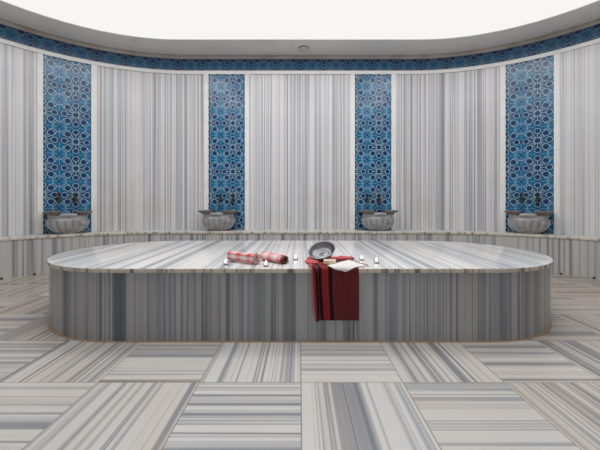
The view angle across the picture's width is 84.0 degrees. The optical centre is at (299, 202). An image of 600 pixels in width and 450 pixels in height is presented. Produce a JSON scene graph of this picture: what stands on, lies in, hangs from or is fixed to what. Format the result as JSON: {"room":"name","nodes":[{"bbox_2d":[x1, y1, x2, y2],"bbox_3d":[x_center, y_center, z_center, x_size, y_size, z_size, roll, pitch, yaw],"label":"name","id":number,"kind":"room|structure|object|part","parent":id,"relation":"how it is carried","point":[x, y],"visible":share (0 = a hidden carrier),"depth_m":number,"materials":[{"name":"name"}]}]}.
{"room":"spa","nodes":[
{"label":"spa","id":0,"kind":"room"},
{"bbox_2d":[0,43,189,235],"bbox_3d":[-4.094,-0.773,2.954,1.768,3.547,7.068,0,0,24],"label":"wall","id":1,"kind":"structure","parent":0,"point":[143,118],"depth_m":5.53,"materials":[{"name":"stone"}]},
{"bbox_2d":[37,53,42,233],"bbox_3d":[-3.853,-0.879,4.937,0.071,2.679,0.020,0,0,-45],"label":"trim","id":2,"kind":"structure","parent":1,"relation":"attached to","point":[39,55],"depth_m":4.92,"materials":[{"name":"white stone"}]},
{"bbox_2d":[43,54,90,233],"bbox_3d":[-3.594,-0.879,5.159,0.614,2.679,0.026,0,0,-38],"label":"tile panel","id":3,"kind":"object","parent":1,"relation":"attached to","point":[66,83],"visible":0.81,"depth_m":5.14,"materials":[{"name":"blue tile"}]},
{"bbox_2d":[56,192,61,202],"bbox_3d":[-3.651,-0.082,5.037,0.076,0.178,0.125,0,0,-40],"label":"tap","id":4,"kind":"object","parent":3,"relation":"attached to","point":[58,199],"visible":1,"depth_m":5.03,"materials":[{"name":"gold metal"}]},
{"bbox_2d":[72,193,77,202],"bbox_3d":[-3.489,-0.082,5.164,0.076,0.178,0.125,0,0,-36],"label":"tap","id":5,"kind":"object","parent":3,"relation":"attached to","point":[74,199],"visible":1,"depth_m":5.15,"materials":[{"name":"gold metal"}]},
{"bbox_2d":[91,64,96,231],"bbox_3d":[-3.310,-0.879,5.355,0.078,2.679,0.020,0,0,-30],"label":"trim","id":6,"kind":"structure","parent":1,"relation":"attached to","point":[93,67],"depth_m":5.35,"materials":[{"name":"white stone"}]},
{"bbox_2d":[0,273,599,449],"bbox_3d":[0.000,1.040,2.625,9.580,0.080,6.450,0,0,0],"label":"floor","id":7,"kind":"structure","parent":0,"point":[57,392],"depth_m":1.79,"materials":[{"name":"stone"}]},
{"bbox_2d":[47,241,552,342],"bbox_3d":[0.000,0.734,3.270,4.518,0.532,1.778,0,0,0],"label":"platform","id":8,"kind":"object","parent":7,"relation":"on","point":[155,291],"visible":0.98,"depth_m":2.40,"materials":[{"name":"grey stone"}]},
{"bbox_2d":[227,251,261,264],"bbox_3d":[-0.443,0.426,2.618,0.312,0.093,0.106,0,0,35],"label":"rolled towel","id":9,"kind":"object","parent":8,"relation":"on","point":[254,258],"visible":1,"depth_m":2.57,"materials":[{"name":"red fabric"}]},
{"bbox_2d":[260,252,288,263],"bbox_3d":[-0.207,0.435,2.643,0.088,0.074,0.289,0,0,-44],"label":"rolled towel","id":10,"kind":"object","parent":8,"relation":"on","point":[278,258],"visible":0.99,"depth_m":2.59,"materials":[{"name":"red fabric"}]},
{"bbox_2d":[305,255,358,321],"bbox_3d":[0.247,0.625,2.607,0.422,0.432,0.504,0,0,0],"label":"towel","id":11,"kind":"object","parent":8,"relation":"on","point":[335,293],"visible":0.86,"depth_m":2.37,"materials":[{"name":"red fabric"}]},
{"bbox_2d":[308,241,335,259],"bbox_3d":[0.172,0.381,2.654,0.225,0.141,0.191,0,0,33],"label":"metal bowl","id":12,"kind":"object","parent":11,"relation":"on","point":[321,250],"visible":0.98,"depth_m":2.70,"materials":[{"name":"silver metal"}]},
{"bbox_2d":[323,259,335,264],"bbox_3d":[0.222,0.441,2.490,0.094,0.034,0.060,0,0,6],"label":"soap bar","id":13,"kind":"object","parent":11,"relation":"on","point":[325,261],"visible":0.88,"depth_m":2.46,"materials":[{"name":"beige"}]},
{"bbox_2d":[327,259,367,271],"bbox_3d":[0.328,0.464,2.487,0.290,0.051,0.253,0,0,-29],"label":"cloth","id":14,"kind":"object","parent":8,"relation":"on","point":[349,264],"visible":0.98,"depth_m":2.41,"materials":[{"name":"white fabric"}]},
{"bbox_2d":[0,230,599,278],"bbox_3d":[0.000,0.730,3.550,9.378,0.540,4.399,0,0,0],"label":"bench","id":15,"kind":"object","parent":7,"relation":"on","point":[20,255],"visible":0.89,"depth_m":5.02,"materials":[{"name":"stone"}]},
{"bbox_2d":[43,210,92,233],"bbox_3d":[-3.481,0.289,4.999,0.600,0.340,0.370,0,0,-38],"label":"basin","id":16,"kind":"object","parent":15,"relation":"on","point":[71,223],"visible":0.99,"depth_m":4.87,"materials":[{"name":"stone"}]},
{"bbox_3d":[-3.484,0.322,5.003,0.544,0.275,0.360,0,0,-38],"label":"bowl","id":17,"kind":"part","parent":16,"relation":"part of","materials":[{"name":"stone"}]},
{"bbox_2d":[198,210,237,230],"bbox_3d":[-1.352,0.289,5.540,0.600,0.340,0.370,0,0,0],"label":"basin","id":18,"kind":"object","parent":15,"relation":"on","point":[212,221],"visible":1,"depth_m":5.40,"materials":[{"name":"stone"}]},
{"bbox_3d":[-1.352,0.322,5.545,0.544,0.275,0.360,0,0,0],"label":"bowl","id":19,"kind":"part","parent":18,"relation":"part of","materials":[{"name":"stone"}]},
{"bbox_2d":[358,210,398,230],"bbox_3d":[1.294,0.289,5.540,0.600,0.340,0.370,0,0,0],"label":"basin","id":20,"kind":"object","parent":15,"relation":"on","point":[383,221],"visible":1,"depth_m":5.40,"materials":[{"name":"stone"}]},
{"bbox_3d":[1.294,0.322,5.545,0.544,0.275,0.360,0,0,0],"label":"bowl","id":21,"kind":"part","parent":20,"relation":"part of","materials":[{"name":"stone"}]},
{"bbox_2d":[504,210,553,233],"bbox_3d":[3.447,0.289,5.025,0.600,0.340,0.370,0,0,37],"label":"basin","id":22,"kind":"object","parent":15,"relation":"on","point":[526,223],"visible":1,"depth_m":4.90,"materials":[{"name":"stone"}]},
{"bbox_3d":[3.450,0.322,5.029,0.544,0.275,0.360,0,0,37],"label":"bowl","id":23,"kind":"part","parent":22,"relation":"part of","materials":[{"name":"stone"}]},
{"bbox_2d":[190,74,409,229],"bbox_3d":[0.000,-0.773,5.800,3.800,3.547,0.100,0,0,0],"label":"wall","id":24,"kind":"structure","parent":0,"point":[299,124],"depth_m":5.75,"materials":[{"name":"stone"}]},
{"bbox_2d":[204,74,208,229],"bbox_3d":[-1.615,-0.879,5.740,0.076,2.679,0.020,0,0,0],"label":"trim","id":25,"kind":"structure","parent":24,"relation":"attached to","point":[206,76],"depth_m":5.73,"materials":[{"name":"white stone"}]},
{"bbox_2d":[209,74,244,229],"bbox_3d":[-1.263,-0.879,5.745,0.627,2.679,0.010,0,0,0],"label":"tile panel","id":26,"kind":"object","parent":24,"relation":"attached to","point":[226,91],"visible":0.84,"depth_m":5.74,"materials":[{"name":"blue tile"}]},
{"bbox_2d":[245,74,248,229],"bbox_3d":[-0.913,-0.879,5.740,0.072,2.679,0.020,0,0,0],"label":"trim","id":27,"kind":"structure","parent":24,"relation":"attached to","point":[246,75],"depth_m":5.73,"materials":[{"name":"white stone"}]},
{"bbox_2d":[0,18,599,58],"bbox_3d":[0.000,-2.512,2.580,9.379,0.068,6.340,0,0,0],"label":"trim","id":28,"kind":"structure","parent":24,"relation":"attached to","point":[2,21],"depth_m":5.59,"materials":[{"name":"paint"}]},
{"bbox_2d":[0,38,599,73],"bbox_3d":[0.000,-2.249,2.580,9.379,0.060,6.340,0,0,0],"label":"trim","id":29,"kind":"structure","parent":24,"relation":"attached to","point":[4,41],"depth_m":5.58,"materials":[{"name":"white stone"}]},
{"bbox_2d":[0,24,599,70],"bbox_3d":[0.000,-2.378,2.580,9.379,0.199,6.340,0,0,0],"label":"frieze","id":30,"kind":"object","parent":24,"relation":"attached to","point":[6,32],"visible":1,"depth_m":5.64},
{"bbox_2d":[350,74,354,229],"bbox_3d":[0.906,-0.879,5.740,0.076,2.679,0.020,0,0,0],"label":"trim","id":31,"kind":"structure","parent":24,"relation":"attached to","point":[352,76],"depth_m":5.73,"materials":[{"name":"white stone"}]},
{"bbox_2d":[355,74,390,229],"bbox_3d":[1.260,-0.879,5.745,0.630,2.679,0.010,0,0,0],"label":"mosaic","id":32,"kind":"object","parent":24,"relation":"attached to","point":[372,91],"visible":0.83,"depth_m":5.74},
{"bbox_2d":[391,74,395,229],"bbox_3d":[1.615,-0.879,5.740,0.079,2.679,0.020,0,0,0],"label":"trim","id":33,"kind":"structure","parent":24,"relation":"attached to","point":[393,76],"depth_m":5.73,"materials":[{"name":"white stone"}]},
{"bbox_2d":[0,0,599,54],"bbox_3d":[0.000,-2.860,2.625,9.580,0.626,6.450,0,0,0],"label":"ceiling","id":34,"kind":"structure","parent":0,"point":[160,19],"depth_m":5.02,"materials":[{"name":"white paint"}]},
{"bbox_2d":[298,46,308,51],"bbox_3d":[0.060,-2.529,5.480,0.184,0.035,0.184,0,0,0],"label":"recessed light","id":35,"kind":"object","parent":34,"relation":"in","point":[301,48],"visible":1,"depth_m":5.44,"materials":[{"name":"grey"}]},
{"bbox_2d":[410,43,599,235],"bbox_3d":[4.094,-0.773,2.954,1.768,3.547,7.068,0,0,-24],"label":"wall","id":36,"kind":"structure","parent":0,"point":[455,116],"depth_m":5.53,"materials":[{"name":"stone"}]},
{"bbox_2d":[500,65,505,231],"bbox_3d":[3.275,-0.879,5.376,0.073,2.679,0.020,0,0,30],"label":"trim","id":37,"kind":"structure","parent":36,"relation":"attached to","point":[503,67],"depth_m":5.36,"materials":[{"name":"white stone"}]},
{"bbox_2d":[506,55,553,233],"bbox_3d":[3.563,-0.879,5.183,0.621,2.679,0.026,0,0,37],"label":"tile panel","id":38,"kind":"object","parent":36,"relation":"attached to","point":[529,84],"visible":0.81,"depth_m":5.17,"materials":[{"name":"blue tile"}]},
{"bbox_2d":[519,192,524,202],"bbox_3d":[3.457,-0.082,5.187,0.076,0.178,0.125,0,0,35],"label":"tap","id":39,"kind":"object","parent":38,"relation":"attached to","point":[521,199],"visible":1,"depth_m":5.18,"materials":[{"name":"gold metal"}]},
{"bbox_2d":[535,192,540,202],"bbox_3d":[3.616,-0.082,5.066,0.076,0.178,0.125,0,0,39],"label":"tap","id":40,"kind":"object","parent":38,"relation":"attached to","point":[537,199],"visible":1,"depth_m":5.05,"materials":[{"name":"gold metal"}]},
{"bbox_2d":[554,53,559,233],"bbox_3d":[3.828,-0.879,4.962,0.071,2.679,0.020,0,0,44],"label":"trim","id":41,"kind":"structure","parent":36,"relation":"attached to","point":[556,56],"depth_m":4.95,"materials":[{"name":"white stone"}]}
]}

